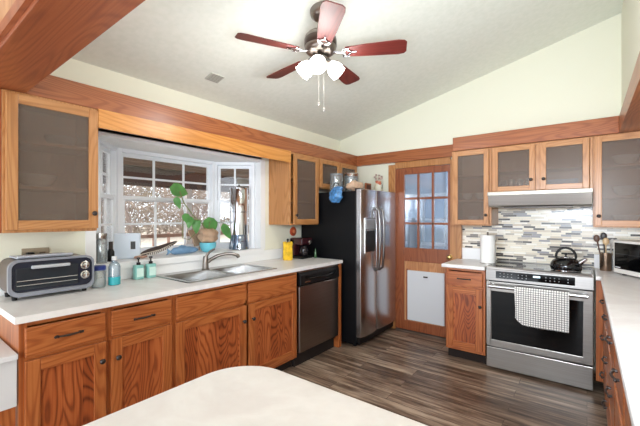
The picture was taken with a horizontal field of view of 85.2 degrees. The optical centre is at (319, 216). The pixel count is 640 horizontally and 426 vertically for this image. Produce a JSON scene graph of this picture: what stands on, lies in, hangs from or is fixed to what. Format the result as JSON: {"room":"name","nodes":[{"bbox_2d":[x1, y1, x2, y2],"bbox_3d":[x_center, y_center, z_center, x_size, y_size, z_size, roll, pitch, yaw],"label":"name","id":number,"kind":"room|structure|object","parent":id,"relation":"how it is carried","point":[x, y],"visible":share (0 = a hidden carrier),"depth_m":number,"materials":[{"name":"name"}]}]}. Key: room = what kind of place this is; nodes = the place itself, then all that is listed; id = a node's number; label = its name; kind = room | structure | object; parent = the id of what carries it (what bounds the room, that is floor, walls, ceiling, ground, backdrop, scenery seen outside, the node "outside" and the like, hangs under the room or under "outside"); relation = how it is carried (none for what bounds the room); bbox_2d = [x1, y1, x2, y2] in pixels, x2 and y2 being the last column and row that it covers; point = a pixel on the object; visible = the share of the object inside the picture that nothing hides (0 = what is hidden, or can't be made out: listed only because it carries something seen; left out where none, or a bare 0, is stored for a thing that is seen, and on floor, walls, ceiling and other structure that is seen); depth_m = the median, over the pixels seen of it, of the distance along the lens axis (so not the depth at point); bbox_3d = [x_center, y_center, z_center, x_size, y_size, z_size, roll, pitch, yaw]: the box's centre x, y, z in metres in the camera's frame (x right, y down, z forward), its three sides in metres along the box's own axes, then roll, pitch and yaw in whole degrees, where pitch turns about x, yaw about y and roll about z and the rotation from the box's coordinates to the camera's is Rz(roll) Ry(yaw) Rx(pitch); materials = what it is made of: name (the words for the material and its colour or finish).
{"room":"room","nodes":[
{"label":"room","id":0,"kind":"room"},
{"bbox_2d":[0,0,14,21],"bbox_3d":[-0.724,-1.228,1.073,2.925,1.057,0.178,0,0,37],"label":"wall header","id":1,"kind":"structure","parent":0,"point":[5,5],"depth_m":1.33,"materials":[{"name":"brown wood"}]},
{"bbox_2d":[0,0,32,42],"bbox_3d":[-0.800,-0.694,1.002,2.890,0.043,0.015,0,0,37],"label":"trim","id":2,"kind":"structure","parent":1,"relation":"attached to","point":[17,9],"depth_m":1.19,"materials":[{"name":"brown wood"}]},
{"bbox_2d":[0,0,144,92],"bbox_3d":[-0.733,-0.680,1.089,2.890,0.040,0.204,0,0,37],"label":"ceiling beam","id":3,"kind":"structure","parent":1,"relation":"attached to","point":[48,33],"depth_m":1.26,"materials":[{"name":"brown wood"}]},
{"bbox_2d":[0,58,339,261],"bbox_3d":[-0.855,0.095,3.404,0.120,2.650,3.760,0,0,37],"label":"wall","id":4,"kind":"structure","parent":0,"point":[11,244],"depth_m":2.72,"materials":[{"name":"white paint"}]},
{"bbox_2d":[0,89,0,232],"bbox_3d":[-1.790,-0.287,1.848,0.290,0.744,0.094,0,0,37],"label":"trim","id":5,"kind":"structure","parent":4,"relation":"attached to","point":[0,89],"depth_m":1.79,"materials":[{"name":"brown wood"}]},
{"bbox_2d":[21,247,48,254],"bbox_3d":[-1.733,0.231,2.127,0.040,0.078,0.135,0,0,37],"label":"wall outlet","id":6,"kind":"object","parent":4,"relation":"attached to","point":[27,251],"visible":0.44,"depth_m":2.13,"materials":[{"name":"beige"}]},
{"bbox_2d":[1,89,97,232],"bbox_3d":[-1.602,-0.286,2.040,0.354,0.745,0.436,0,0,37],"label":"upper cabinet","id":7,"kind":"object","parent":4,"relation":"attached to","point":[25,118],"visible":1,"depth_m":2.09,"materials":[{"name":"brown wood"}]},
{"bbox_2d":[18,173,57,186],"bbox_3d":[-1.642,-0.205,2.016,0.200,0.070,0.200,0,0,37],"label":"bowl","id":8,"kind":"object","parent":7,"relation":"on","point":[27,179],"visible":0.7,"depth_m":1.96,"materials":[{"name":"white ceramic"}]},
{"bbox_2d":[18,214,63,219],"bbox_3d":[-1.630,0.026,2.032,0.220,0.080,0.220,0,0,37],"label":"bowl","id":9,"kind":"object","parent":7,"relation":"in","point":[20,216],"visible":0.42,"depth_m":1.95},
{"bbox_2d":[18,138,87,155],"bbox_3d":[-1.629,-0.410,2.060,0.263,0.018,0.400,0,0,38],"label":"shelf","id":10,"kind":"object","parent":7,"relation":"attached to","point":[24,146],"depth_m":2.08,"materials":[{"name":"brown wood"}]},
{"bbox_2d":[18,185,87,193],"bbox_3d":[-1.629,-0.160,2.060,0.263,0.018,0.400,0,0,38],"label":"shelf","id":11,"kind":"object","parent":7,"relation":"attached to","point":[22,189],"depth_m":2.07,"materials":[{"name":"brown wood"}]},
{"bbox_2d":[97,109,290,162],"bbox_3d":[-0.829,-0.603,2.821,0.020,0.115,1.743,0,0,37],"label":"trim","id":12,"kind":"structure","parent":7,"relation":"attached to","point":[108,120],"depth_m":2.56,"materials":[{"name":"brown wood"}]},
{"bbox_2d":[96,138,117,261],"bbox_3d":[-1.660,-0.119,2.670,0.080,0.898,0.376,0,0,-12],"label":"window","id":13,"kind":"structure","parent":4,"relation":"in","point":[107,153],"depth_m":2.74,"materials":[{"name":"white paint"}]},
{"bbox_2d":[0,248,282,295],"bbox_3d":[-1.065,0.403,3.015,0.020,0.105,2.632,0,0,37],"label":"backsplash","id":14,"kind":"structure","parent":4,"relation":"attached to","point":[272,253],"depth_m":2.98,"materials":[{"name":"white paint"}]},
{"bbox_2d":[118,148,214,252],"bbox_3d":[-1.397,-0.119,3.240,0.080,0.898,0.940,0,0,37],"label":"window","id":15,"kind":"structure","parent":4,"relation":"in","point":[209,165],"depth_m":3.13,"materials":[{"name":"white paint"}]},
{"bbox_2d":[85,159,264,263],"bbox_3d":[-1.133,-0.128,3.046,0.134,0.935,1.655,0,0,37],"label":"trim","id":16,"kind":"structure","parent":4,"relation":"attached to","point":[90,236],"depth_m":3.63,"materials":[{"name":"white paint"}]},
{"bbox_2d":[94,248,263,271],"bbox_3d":[-1.247,0.354,3.134,0.485,0.052,1.603,0,0,37],"label":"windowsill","id":17,"kind":"structure","parent":4,"relation":"attached to","point":[159,258],"depth_m":2.89,"materials":[{"name":"white paint"}]},
{"bbox_2d":[96,233,107,263],"bbox_3d":[-1.539,0.221,2.454,0.072,0.214,0.072,0,0,37],"label":"jar","id":18,"kind":"object","parent":17,"relation":"on","point":[99,236],"visible":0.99,"depth_m":2.45,"materials":[{"name":"clear glass"}]},
{"bbox_2d":[108,241,114,261],"bbox_3d":[-1.534,0.254,2.551,0.048,0.147,0.048,0,0,37],"label":"bottle","id":19,"kind":"object","parent":17,"relation":"on","point":[111,252],"visible":0.84,"depth_m":2.54,"materials":[{"name":"black glass"}]},
{"bbox_2d":[114,233,140,258],"bbox_3d":[-1.496,0.227,2.706,0.180,0.199,0.026,0,0,-22],"label":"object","id":20,"kind":"object","parent":17,"relation":"on","point":[126,245],"visible":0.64,"depth_m":2.70,"materials":[{"name":"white plastic"}]},
{"bbox_2d":[138,241,176,255],"bbox_3d":[-1.329,0.262,2.847,0.010,0.111,0.382,0,0,35],"label":"feather","id":21,"kind":"object","parent":17,"relation":"on","point":[160,248],"visible":0.98,"depth_m":2.85,"materials":[{"name":"beige"}]},
{"bbox_2d":[166,245,197,254],"bbox_3d":[-1.198,0.285,3.039,0.069,0.079,0.298,0,0,37],"label":"fish","id":22,"kind":"object","parent":17,"relation":"on","point":[181,249],"visible":1,"depth_m":3.01},
{"bbox_2d":[188,230,200,249],"bbox_3d":[-1.173,0.222,3.292,0.016,0.196,0.181,0,0,27],"label":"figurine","id":23,"kind":"object","parent":17,"relation":"on","point":[191,233],"visible":0.57,"depth_m":3.27,"materials":[{"name":"beige ceramic"}]},
{"bbox_2d":[170,183,230,251],"bbox_3d":[-1.078,0.018,3.213,0.179,0.619,0.637,0,0,37],"label":"potted plant","id":24,"kind":"object","parent":17,"relation":"on","point":[208,235],"visible":0.96,"depth_m":3.18,"materials":[{"name":"green plant"}]},
{"bbox_2d":[229,185,248,249],"bbox_3d":[-0.821,0.000,3.529,0.200,0.655,0.200,0,0,37],"label":"water filter","id":25,"kind":"object","parent":17,"relation":"on","point":[238,194],"visible":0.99,"depth_m":3.46,"materials":[{"name":"silver metal"}]},
{"bbox_2d":[25,75,358,166],"bbox_3d":[-0.649,-0.728,3.322,0.305,0.135,3.440,0,0,37],"label":"trim","id":26,"kind":"structure","parent":4,"relation":"attached to","point":[51,87],"depth_m":2.48,"materials":[{"name":"brown wood"}]},
{"bbox_2d":[215,162,254,247],"bbox_3d":[-0.894,-0.119,3.648,0.418,0.898,0.080,0,0,-5],"label":"window","id":27,"kind":"structure","parent":4,"relation":"in","point":[218,165],"depth_m":3.62,"materials":[{"name":"white paint"}]},
{"bbox_2d":[269,152,318,224],"bbox_3d":[-0.264,-0.286,3.783,0.354,0.745,0.468,0,0,37],"label":"upper cabinet","id":28,"kind":"object","parent":4,"relation":"attached to","point":[293,186],"visible":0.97,"depth_m":3.68,"materials":[{"name":"brown wood"}]},
{"bbox_2d":[291,176,314,181],"bbox_3d":[-0.291,-0.410,3.804,0.263,0.018,0.432,0,0,38],"label":"shelf","id":29,"kind":"object","parent":28,"relation":"attached to","point":[299,179],"depth_m":3.85,"materials":[{"name":"brown wood"}]},
{"bbox_2d":[318,158,356,191],"bbox_3d":[0.127,-0.489,4.293,0.354,0.340,0.813,0,0,37],"label":"upper cabinet","id":30,"kind":"object","parent":4,"relation":"attached to","point":[326,167],"visible":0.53,"depth_m":4.35,"materials":[{"name":"brown wood"}]},
{"bbox_2d":[98,128,261,162],"bbox_3d":[-1.261,-0.630,3.145,0.450,0.130,1.605,0,0,37],"label":"ceiling","id":31,"kind":"structure","parent":0,"point":[119,141],"depth_m":2.93,"materials":[{"name":"white paint"}]},
{"bbox_2d":[123,157,248,243],"bbox_3d":[-1.631,0.245,6.293,4.350,2.750,16.000,0,0,37],"label":"porch roof","id":32,"kind":"structure","parent":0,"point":[133,167],"depth_m":7.29,"materials":[{"name":"brown wood"}]},
{"bbox_2d":[71,0,622,140],"bbox_3d":[0.606,-1.524,2.301,3.840,1.041,3.730,0,0,37],"label":"ceiling","id":33,"kind":"structure","parent":0,"point":[171,44],"depth_m":2.75,"materials":[{"name":"white paint"}]},
{"bbox_2d":[205,72,224,82],"bbox_3d":[-0.844,-1.113,2.791,0.098,0.032,0.120,0,0,37],"label":"ceiling vent","id":34,"kind":"object","parent":33,"relation":"in","point":[213,77],"visible":1,"depth_m":2.78,"materials":[{"name":"grey metal"}]},
{"bbox_2d":[235,0,406,111],"bbox_3d":[0.000,-1.031,2.311,1.058,0.680,1.057,0,0,37],"label":"ceiling fan","id":35,"kind":"object","parent":33,"relation":"hanging from","point":[320,43],"visible":1,"depth_m":2.21,"materials":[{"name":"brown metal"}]},
{"bbox_2d":[405,164,448,249],"bbox_3d":[1.900,0.095,4.693,3.500,2.650,1.640,0,0,37],"label":"wall","id":36,"kind":"structure","parent":0,"point":[440,177],"depth_m":5.71,"materials":[{"name":"blue paint"}]},
{"bbox_2d":[405,193,446,245],"bbox_3d":[1.728,0.045,5.783,0.800,0.850,0.080,0,0,37],"label":"window","id":37,"kind":"structure","parent":36,"relation":"in","point":[423,218],"depth_m":5.73,"materials":[{"name":"white paint"}]},
{"bbox_2d":[283,327,606,425],"bbox_3d":[-0.550,1.400,0.926,3.800,0.060,7.200,0,0,37],"label":"floor","id":38,"kind":"structure","parent":0,"point":[412,375],"depth_m":2.79,"materials":[{"name":"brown wood"}]},
{"bbox_2d":[0,339,17,425],"bbox_3d":[-1.958,0.998,1.326,0.620,0.745,1.120,0,0,37],"label":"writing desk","id":39,"kind":"object","parent":38,"relation":"on","point":[8,357],"visible":1,"depth_m":1.58,"materials":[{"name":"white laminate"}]},
{"bbox_2d":[0,308,106,425],"bbox_3d":[-1.499,0.930,1.923,0.656,0.880,0.373,0,0,37],"label":"base cabinet","id":40,"kind":"object","parent":38,"relation":"on","point":[62,360],"visible":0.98,"depth_m":1.73,"materials":[{"name":"brown wood"}]},
{"bbox_2d":[107,295,171,414],"bbox_3d":[-1.270,0.930,2.221,0.656,0.880,0.377,0,0,37],"label":"base cabinet","id":41,"kind":"object","parent":38,"relation":"on","point":[139,334],"visible":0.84,"depth_m":2.02,"materials":[{"name":"brown wood"}]},
{"bbox_2d":[172,272,296,387],"bbox_3d":[-0.794,0.930,2.842,0.656,0.880,1.185,0,0,37],"label":"base cabinet","id":42,"kind":"object","parent":38,"relation":"on","point":[255,323],"visible":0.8,"depth_m":2.58,"materials":[{"name":"brown wood"}]},
{"bbox_2d":[0,257,342,324],"bbox_3d":[-0.823,0.472,2.816,0.644,0.032,2.653,0,0,37],"label":"countertop","id":43,"kind":"structure","parent":42,"relation":"on","point":[26,309],"depth_m":2.07,"materials":[{"name":"beige stone"}]},
{"bbox_2d":[0,252,93,300],"bbox_3d":[-1.609,0.335,2.063,0.255,0.242,0.405,0,0,37],"label":"toaster oven","id":44,"kind":"object","parent":43,"relation":"on","point":[31,274],"visible":1,"depth_m":1.97,"materials":[{"name":"black metal"}]},
{"bbox_2d":[9,252,72,258],"bbox_3d":[-1.639,0.224,2.051,0.182,0.020,0.260,0,0,38],"label":"tray","id":45,"kind":"object","parent":44,"relation":"on","point":[60,254],"depth_m":2.00,"materials":[{"name":"grey"}]},
{"bbox_2d":[91,265,105,287],"bbox_3d":[-1.428,0.385,2.245,0.082,0.140,0.082,0,0,37],"label":"storage jar","id":46,"kind":"object","parent":43,"relation":"on","point":[96,267],"visible":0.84,"depth_m":2.24,"materials":[{"name":"clear glass"}]},
{"bbox_2d":[108,256,120,285],"bbox_3d":[-1.377,0.359,2.329,0.074,0.192,0.074,0,0,37],"label":"mouthwash bottle","id":47,"kind":"object","parent":43,"relation":"on","point":[112,280],"visible":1,"depth_m":2.32,"materials":[{"name":"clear plastic"}]},
{"bbox_2d":[133,257,143,279],"bbox_3d":[-1.321,0.376,2.539,0.069,0.159,0.068,0,0,37],"label":"soap bottle","id":48,"kind":"object","parent":43,"relation":"on","point":[138,269],"visible":1,"depth_m":2.52,"materials":[{"name":"teal plastic"}]},
{"bbox_2d":[145,256,155,277],"bbox_3d":[-1.266,0.376,2.610,0.069,0.159,0.068,0,0,37],"label":"soap bottle","id":49,"kind":"object","parent":43,"relation":"on","point":[150,268],"visible":1,"depth_m":2.59,"materials":[{"name":"teal plastic"}]},
{"bbox_2d":[156,263,276,296],"bbox_3d":[-0.830,0.536,2.861,0.500,0.175,0.856,0,0,37],"label":"sink","id":50,"kind":"object","parent":43,"relation":"in","point":[197,275],"visible":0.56,"depth_m":2.87,"materials":[{"name":"silver metal"}]},
{"bbox_2d":[202,248,239,269],"bbox_3d":[-0.855,0.360,3.010,0.320,0.179,0.063,0,0,-24],"label":"kitchen faucet","id":51,"kind":"object","parent":43,"relation":"on","point":[206,261],"visible":1,"depth_m":2.96,"materials":[{"name":"silver metal"}]},
{"bbox_2d":[283,239,292,260],"bbox_3d":[-0.340,0.343,3.664,0.111,0.225,0.111,0,0,37],"label":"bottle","id":52,"kind":"object","parent":43,"relation":"on","point":[287,246],"visible":1,"depth_m":3.62,"materials":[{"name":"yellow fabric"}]},
{"bbox_2d":[290,237,311,258],"bbox_3d":[-0.203,0.343,3.849,0.193,0.224,0.180,0,0,37],"label":"coffee maker","id":53,"kind":"object","parent":43,"relation":"on","point":[300,251],"visible":0.94,"depth_m":3.80,"materials":[{"name":"black plastic"}]},
{"bbox_2d":[83,366,427,425],"bbox_3d":[-0.339,0.910,0.255,0.888,0.920,1.492,0,0,37],"label":"kitchen island","id":54,"kind":"object","parent":38,"relation":"on","point":[240,395],"visible":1,"depth_m":0.82,"materials":[{"name":"beige stone"}]},
{"bbox_2d":[292,264,338,366],"bbox_3d":[-0.213,0.932,3.548,0.623,0.876,0.630,0,0,37],"label":"dishwasher","id":55,"kind":"object","parent":38,"relation":"on","point":[317,288],"visible":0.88,"depth_m":3.34,"materials":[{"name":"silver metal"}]},
{"bbox_2d":[334,263,340,347],"bbox_3d":[-0.039,0.930,3.849,0.628,0.880,0.050,0,0,37],"label":"end panel","id":56,"kind":"object","parent":38,"relation":"on","point":[337,340],"visible":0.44,"depth_m":3.65,"materials":[{"name":"brown wood"}]},
{"bbox_2d":[301,188,395,345],"bbox_3d":[0.386,0.536,4.144,0.887,1.668,0.835,0,0,37],"label":"refrigerator","id":57,"kind":"object","parent":38,"relation":"on","point":[359,230],"visible":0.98,"depth_m":3.75,"materials":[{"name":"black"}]},
{"bbox_2d":[329,186,342,202],"bbox_3d":[0.178,-0.239,3.729,0.181,0.187,0.133,0,0,37],"label":"plastic bag","id":58,"kind":"object","parent":57,"relation":"on","point":[335,195],"visible":1,"depth_m":3.69,"materials":[{"name":"blue plastic"}]},
{"bbox_2d":[346,180,363,190],"bbox_3d":[0.402,-0.339,3.865,0.146,0.127,0.295,0,0,37],"label":"bread bag","id":59,"kind":"object","parent":57,"relation":"on","point":[352,185],"visible":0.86,"depth_m":3.78,"materials":[{"name":"beige plastic"}]},
{"bbox_2d":[374,174,382,190],"bbox_3d":[0.721,-0.408,4.287,0.114,0.232,0.106,0,0,37],"label":"flower vase","id":60,"kind":"object","parent":57,"relation":"on","point":[378,186],"visible":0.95,"depth_m":4.25,"materials":[{"name":"ceramic"}]},
{"bbox_2d":[446,267,486,363],"bbox_3d":[1.505,0.930,3.462,0.353,0.880,0.544,0,0,37],"label":"base cabinet","id":61,"kind":"object","parent":38,"relation":"on","point":[465,288],"visible":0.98,"depth_m":3.27,"materials":[{"name":"brown wood"}]},
{"bbox_2d":[441,259,495,269],"bbox_3d":[1.497,0.472,3.478,0.390,0.032,0.531,0,0,37],"label":"countertop","id":62,"kind":"structure","parent":61,"relation":"on","point":[457,263],"depth_m":3.33,"materials":[{"name":"beige stone"}]},
{"bbox_2d":[480,232,494,263],"bbox_3d":[1.650,0.302,3.423,0.140,0.305,0.140,0,0,37],"label":"paper towel roll","id":63,"kind":"object","parent":62,"relation":"on","point":[487,242],"visible":1,"depth_m":3.37,"materials":[{"name":"white paper"}]},
{"bbox_2d":[486,260,593,390],"bbox_3d":[1.943,0.907,3.095,0.769,0.926,0.584,0,0,37],"label":"range","id":64,"kind":"object","parent":38,"relation":"on","point":[556,356],"visible":0.91,"depth_m":2.91,"materials":[{"name":"grey metal"}]},
{"bbox_2d":[486,260,593,276],"bbox_3d":[1.967,0.458,3.126,0.769,0.028,0.505,0,0,38],"label":"cooktop","id":65,"kind":"object","parent":64,"relation":"in","point":[510,267],"depth_m":3.04,"materials":[{"name":"silver metal"}]},
{"bbox_2d":[514,286,568,332],"bbox_3d":[1.806,0.749,2.846,0.376,0.319,0.058,0,0,37],"label":"dish towel","id":66,"kind":"object","parent":64,"relation":"hanging from","point":[546,309],"visible":1,"depth_m":2.82,"materials":[{"name":"fabric"}]},
{"bbox_2d":[550,247,586,271],"bbox_3d":[2.050,0.349,2.902,0.224,0.200,0.224,0,0,8],"label":"kettle","id":67,"kind":"object","parent":64,"relation":"on","point":[565,263],"visible":1,"depth_m":2.84,"materials":[{"name":"black metal"}]},
{"bbox_2d":[596,280,606,402],"bbox_3d":[2.263,0.930,2.297,0.683,0.880,0.520,0,0,37],"label":"base cabinet","id":68,"kind":"object","parent":38,"relation":"on","point":[603,300],"depth_m":2.68,"materials":[{"name":"brown wood"}]},
{"bbox_2d":[594,268,639,425],"bbox_3d":[1.801,0.472,1.698,0.686,0.032,2.986,0,0,37],"label":"countertop","id":69,"kind":"structure","parent":68,"relation":"on","point":[621,292],"depth_m":1.46,"materials":[{"name":"beige stone"}]},
{"bbox_2d":[599,252,611,270],"bbox_3d":[2.413,0.380,2.939,0.084,0.150,0.084,0,0,37],"label":"utensil crock","id":70,"kind":"object","parent":69,"relation":"on","point":[605,259],"visible":1,"depth_m":2.91,"materials":[{"name":"brown metal"}]},
{"bbox_2d":[613,240,639,276],"bbox_3d":[2.477,0.320,2.511,0.345,0.270,0.500,0,0,7],"label":"microwave","id":71,"kind":"object","parent":69,"relation":"on","point":[626,253],"visible":1,"depth_m":2.63,"materials":[{"name":"white"}]},
{"bbox_2d":[601,307,610,425],"bbox_3d":[1.963,0.930,1.897,0.670,0.880,0.479,0,0,37],"label":"base cabinet","id":72,"kind":"object","parent":38,"relation":"on","point":[606,319],"visible":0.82,"depth_m":2.04,"materials":[{"name":"brown wood"}]},
{"bbox_2d":[604,321,616,425],"bbox_3d":[1.671,0.930,1.516,0.670,0.880,0.479,0,0,37],"label":"base cabinet","id":73,"kind":"object","parent":38,"relation":"on","point":[612,385],"visible":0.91,"depth_m":1.70,"materials":[{"name":"brown wood"}]},
{"bbox_2d":[609,349,623,425],"bbox_3d":[1.379,0.930,1.135,0.670,0.880,0.479,0,0,37],"label":"base cabinet","id":74,"kind":"object","parent":38,"relation":"on","point":[619,392],"visible":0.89,"depth_m":1.32,"materials":[{"name":"brown wood"}]},
{"bbox_2d":[624,391,631,425],"bbox_3d":[1.086,0.930,0.754,0.670,0.880,0.479,0,0,37],"label":"base cabinet","id":75,"kind":"object","parent":38,"relation":"on","point":[627,421],"visible":0.19,"depth_m":1.06,"materials":[{"name":"brown wood"}]},
{"bbox_2d":[340,13,620,369],"bbox_3d":[1.660,-0.305,3.781,3.650,3.450,0.100,0,0,37],"label":"wall","id":76,"kind":"structure","parent":0,"point":[577,77],"depth_m":3.44,"materials":[{"name":"white paint"}]},
{"bbox_2d":[357,144,452,166],"bbox_3d":[1.018,-0.725,4.169,1.310,0.130,0.065,0,0,37],"label":"trim","id":77,"kind":"structure","parent":76,"relation":"attached to","point":[444,151],"depth_m":4.12,"materials":[{"name":"brown wood"}]},
{"bbox_2d":[388,157,457,328],"bbox_3d":[1.191,0.355,4.061,0.845,2.030,0.034,0,0,37],"label":"trim","id":78,"kind":"structure","parent":76,"relation":"attached to","point":[438,161],"depth_m":3.94,"materials":[{"name":"brown wood"}]},
{"bbox_2d":[395,164,452,337],"bbox_3d":[1.182,0.385,4.031,0.687,1.934,0.115,0,0,37],"label":"door","id":79,"kind":"structure","parent":76,"relation":"in","point":[420,275],"depth_m":4.07,"materials":[{"name":"brown wood"}]},
{"bbox_2d":[458,225,461,258],"bbox_3d":[1.524,0.271,3.776,0.029,0.369,0.046,0,0,37],"label":"trim","id":80,"kind":"structure","parent":76,"relation":"attached to","point":[459,226],"depth_m":3.76,"materials":[{"name":"brown wood"}]},
{"bbox_2d":[452,148,497,225],"bbox_3d":[1.570,-0.286,3.534,0.368,0.745,0.378,0,0,37],"label":"upper cabinet","id":81,"kind":"object","parent":76,"relation":"attached to","point":[471,169],"visible":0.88,"depth_m":3.53,"materials":[{"name":"brown wood"}]},
{"bbox_2d":[458,174,483,179],"bbox_3d":[1.591,-0.410,3.561,0.332,0.018,0.287,0,0,38],"label":"shelf","id":82,"kind":"object","parent":81,"relation":"attached to","point":[472,176],"depth_m":3.56,"materials":[{"name":"brown wood"}]},
{"bbox_2d":[453,116,618,151],"bbox_3d":[1.954,-0.728,3.265,1.275,0.135,0.360,0,0,37],"label":"trim","id":83,"kind":"structure","parent":76,"relation":"attached to","point":[607,125],"depth_m":3.05,"materials":[{"name":"brown wood"}]},
{"bbox_2d":[462,247,612,268],"bbox_3d":[2.261,0.395,3.242,1.840,0.120,0.020,0,0,37],"label":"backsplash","id":84,"kind":"structure","parent":76,"relation":"attached to","point":[467,253],"depth_m":3.70,"materials":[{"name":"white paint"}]},
{"bbox_2d":[492,136,592,191],"bbox_3d":[2.018,-0.442,3.190,0.758,0.435,0.378,0,0,37],"label":"upper cabinet","id":85,"kind":"object","parent":76,"relation":"attached to","point":[539,162],"visible":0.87,"depth_m":3.17,"materials":[{"name":"brown wood"}]},
{"bbox_2d":[487,188,592,208],"bbox_3d":[1.976,-0.151,3.138,0.756,0.143,0.505,0,0,37],"label":"range hood","id":86,"kind":"object","parent":85,"relation":"attached to","point":[561,198],"visible":1,"depth_m":2.94,"materials":[{"name":"metal"}]},
{"bbox_2d":[498,164,589,174],"bbox_3d":[2.039,-0.430,3.217,0.722,0.018,0.287,0,0,38],"label":"shelf","id":87,"kind":"object","parent":85,"relation":"attached to","point":[568,169],"depth_m":3.19,"materials":[{"name":"brown wood"}]},
{"bbox_2d":[548,178,578,183],"bbox_3d":[2.163,-0.287,3.098,0.220,0.086,0.150,0,0,37],"label":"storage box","id":88,"kind":"object","parent":85,"relation":"in","point":[572,180],"visible":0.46,"depth_m":3.04,"materials":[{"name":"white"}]},
{"bbox_2d":[462,195,639,271],"bbox_3d":[2.264,0.130,3.246,1.840,0.760,0.011,0,0,37],"label":"backsplash","id":89,"kind":"structure","parent":76,"relation":"attached to","point":[534,235],"depth_m":3.33,"materials":[{"name":"tile"}]},
{"bbox_2d":[593,131,639,227],"bbox_3d":[2.597,-0.286,2.746,0.698,0.745,0.378,0,0,37],"label":"upper cabinet","id":90,"kind":"object","parent":76,"relation":"attached to","point":[607,174],"visible":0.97,"depth_m":2.92,"materials":[{"name":"brown wood"}]},
{"bbox_2d":[602,163,639,170],"bbox_3d":[2.618,-0.410,2.773,0.662,0.018,0.287,0,0,38],"label":"shelf","id":91,"kind":"object","parent":90,"relation":"attached to","point":[630,166],"depth_m":2.84,"materials":[{"name":"brown wood"}]},
{"bbox_2d":[602,195,639,199],"bbox_3d":[2.618,-0.160,2.773,0.662,0.018,0.287,0,0,38],"label":"shelf","id":92,"kind":"object","parent":90,"relation":"attached to","point":[604,197],"depth_m":2.83,"materials":[{"name":"brown wood"}]},
{"bbox_2d":[611,215,639,220],"bbox_3d":[2.499,0.026,2.847,0.180,0.080,0.180,0,0,37],"label":"bowl","id":93,"kind":"object","parent":90,"relation":"in","point":[615,217],"visible":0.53,"depth_m":2.79,"materials":[{"name":"white ceramic"}]},
{"bbox_2d":[612,185,639,195],"bbox_3d":[2.499,-0.210,2.847,0.180,0.080,0.180,0,0,37],"label":"bowl","id":94,"kind":"object","parent":90,"relation":"on","point":[626,189],"visible":0.92,"depth_m":2.79,"materials":[{"name":"white ceramic"}]},
{"bbox_2d":[612,154,639,163],"bbox_3d":[2.499,-0.460,2.847,0.180,0.080,0.180,0,0,37],"label":"bowl","id":95,"kind":"object","parent":90,"relation":"on","point":[624,158],"visible":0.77,"depth_m":2.79,"materials":[{"name":"white ceramic"}]},
{"bbox_2d":[621,0,639,107],"bbox_3d":[1.409,-1.413,1.036,0.505,1.235,4.560,0,0,37],"label":"wall","id":96,"kind":"structure","parent":0,"point":[630,14],"depth_m":2.49,"materials":[{"name":"white paint"}]},
{"bbox_2d":[619,52,639,132],"bbox_3d":[1.736,-0.728,1.491,0.540,0.135,3.440,0,0,37],"label":"trim","id":97,"kind":"structure","parent":96,"relation":"attached to","point":[629,117],"depth_m":2.17,"materials":[{"name":"brown wood"}]},
{"bbox_3d":[1.872,1.400,4.658,3.500,0.060,1.730,0,0,37],"label":"floor","id":98,"kind":"structure","parent":0,"visible":0},
{"bbox_2d":[416,200,420,247],"bbox_3d":[1.398,0.570,4.877,0.320,1.600,0.320,0,0,37],"label":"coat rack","id":99,"kind":"object","parent":98,"relation":"on","point":[420,200],"visible":0.18,"depth_m":4.87,"materials":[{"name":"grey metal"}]},
{"bbox_2d":[407,218,416,247],"bbox_3d":[1.264,0.345,4.702,0.150,0.650,0.300,0,0,37],"label":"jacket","id":100,"kind":"object","parent":99,"relation":"hanging from","point":[412,232],"visible":0.54,"depth_m":4.62,"materials":[{"name":"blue fabric"}]},
{"bbox_3d":[-1.809,1.670,6.430,4.100,0.100,16.000,0,0,37],"label":"floor","id":101,"kind":"structure","parent":0,"visible":0},
{"bbox_2d":[141,230,248,245],"bbox_3d":[-3.071,0.988,7.398,0.080,1.265,16.000,0,0,37],"label":"deck railing","id":102,"kind":"object","parent":101,"relation":"on","point":[221,233],"visible":0.05,"depth_m":7.15,"materials":[{"name":"brown"}]},
{"label":"outside","id":103,"kind":"structure","parent":0,"visible":0},
{"bbox_2d":[125,226,443,246],"bbox_3d":[-18.863,1.795,27.079,57.100,0.150,80.000,0,0,37],"label":"ground","id":104,"kind":"structure","parent":103,"point":[439,233],"depth_m":27.46,"materials":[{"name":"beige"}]},
{"bbox_2d":[125,188,145,232],"bbox_3d":[-7.804,-0.125,13.614,2.044,3.713,2.770,0,0,1],"label":"bare tree","id":105,"kind":"object","parent":104,"relation":"on","point":[129,228],"visible":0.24,"depth_m":13.47,"materials":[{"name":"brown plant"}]},
{"bbox_2d":[123,186,150,232],"bbox_3d":[-11.544,-1.741,19.617,3.408,6.981,5.131,0,0,21],"label":"bare tree","id":106,"kind":"object","parent":104,"relation":"on","point":[141,209],"visible":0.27,"depth_m":19.95,"materials":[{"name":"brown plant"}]},
{"bbox_2d":[123,185,248,237],"bbox_3d":[-14.390,-1.195,29.858,7.194,6.916,40.336,0,0,37],"label":"thicket","id":107,"kind":"object","parent":104,"relation":"on","point":[162,206],"visible":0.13,"depth_m":29.49,"materials":[{"name":"white plant"}]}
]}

